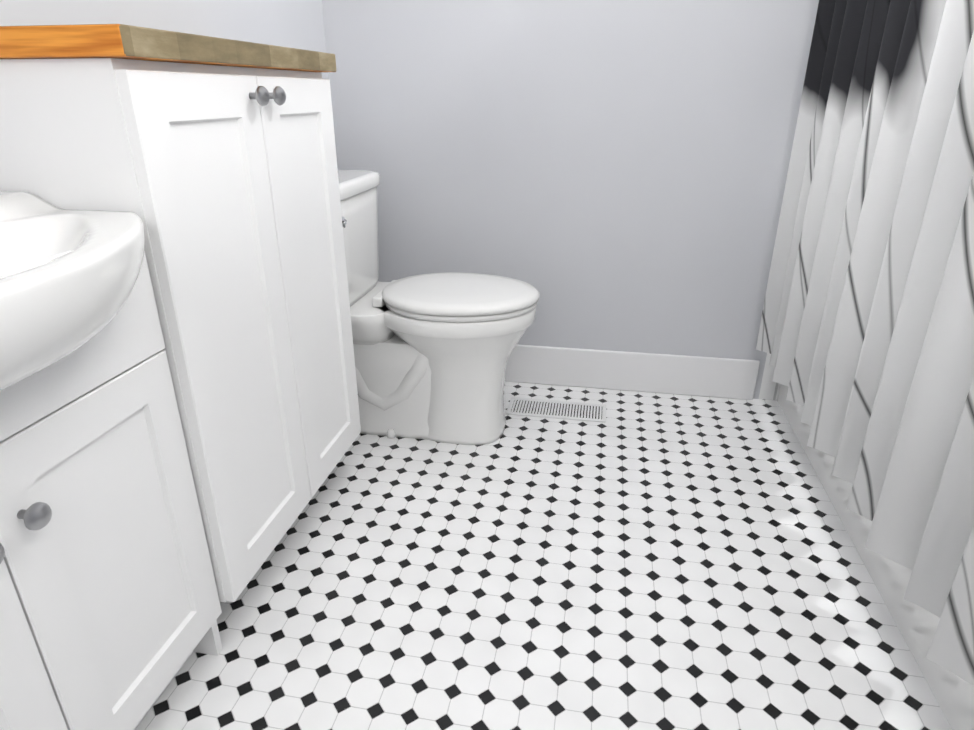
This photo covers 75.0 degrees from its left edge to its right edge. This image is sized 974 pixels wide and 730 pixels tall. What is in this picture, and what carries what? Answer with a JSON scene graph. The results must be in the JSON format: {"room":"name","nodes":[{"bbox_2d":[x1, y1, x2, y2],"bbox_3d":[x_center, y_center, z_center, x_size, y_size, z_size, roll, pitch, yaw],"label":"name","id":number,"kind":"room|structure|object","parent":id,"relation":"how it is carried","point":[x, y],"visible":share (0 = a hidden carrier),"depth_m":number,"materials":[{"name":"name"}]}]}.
{"room":"bathroom","nodes":[
{"label":"bathroom","id":0,"kind":"room"},
{"bbox_2d":[0,0,328,78],"bbox_3d":[-0.807,-0.557,0.638,0.100,2.440,3.062,4,24,10],"label":"wall","id":1,"kind":"structure","parent":0,"point":[297,24],"depth_m":1.38,"materials":[{"name":"paint"}]},
{"bbox_2d":[135,381,951,729],"bbox_3d":[0.363,0.686,0.938,2.480,0.080,3.062,4,24,10],"label":"floor","id":2,"kind":"structure","parent":0,"point":[649,561],"depth_m":1.32,"materials":[{"name":"white tile"}]},
{"bbox_2d":[0,191,222,729],"bbox_3d":[-0.593,0.216,0.728,0.396,0.949,0.632,4,24,10],"label":"bathroom vanity","id":3,"kind":"object","parent":2,"relation":"on","point":[110,610],"visible":1,"depth_m":0.82,"materials":[{"name":"white wood"}]},
{"bbox_2d":[0,24,360,602],"bbox_3d":[-0.519,-0.074,1.294,0.313,1.037,0.663,4,24,10],"label":"linen cabinet","id":4,"kind":"object","parent":2,"relation":"on","point":[211,162],"visible":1,"depth_m":1.06,"materials":[{"name":"white wood"}]},
{"bbox_2d":[338,170,539,444],"bbox_3d":[-0.204,-0.163,1.871,0.715,0.744,0.396,4,24,10],"label":"toilet","id":5,"kind":"object","parent":2,"relation":"on","point":[432,351],"visible":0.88,"depth_m":1.82,"materials":[{"name":"white ceramic"}]},
{"bbox_2d":[506,397,605,422],"bbox_3d":[0.230,0.145,2.088,0.320,0.006,0.122,4,24,10],"label":"floor vent","id":6,"kind":"object","parent":2,"relation":"in","point":[581,411],"visible":1,"depth_m":2.08,"materials":[{"name":"white metal"}]},
{"bbox_2d":[777,384,973,729],"bbox_3d":[1.226,0.211,1.309,0.767,0.500,1.506,4,24,10],"label":"bathtub","id":7,"kind":"object","parent":2,"relation":"on","point":[953,694],"visible":0.02,"depth_m":1.25,"materials":[{"name":"white ceramic"}]},
{"bbox_2d":[322,0,818,399],"bbox_3d":[0.630,-1.046,1.780,2.280,2.440,0.100,4,24,10],"label":"wall","id":8,"kind":"structure","parent":0,"point":[610,175],"depth_m":1.97,"materials":[{"name":"paint"}]},
{"bbox_2d":[505,344,759,399],"bbox_3d":[0.201,0.002,2.250,1.430,0.143,0.019,4,24,10],"label":"baseboard","id":9,"kind":"structure","parent":8,"relation":"attached to","point":[674,374],"depth_m":2.17,"materials":[{"name":"white paint"}]},
{"bbox_3d":[1.028,-0.372,0.207,0.880,2.440,0.100,4,24,10],"label":"wall","id":10,"kind":"structure","parent":0,"visible":0},
{"bbox_2d":[756,0,973,685],"bbox_3d":[0.773,-0.672,1.021,0.106,1.910,1.510,4,24,10],"label":"shower curtain","id":11,"kind":"object","parent":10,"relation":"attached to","point":[865,339],"visible":1,"depth_m":1.14,"materials":[{"name":"white fabric"}]}
]}

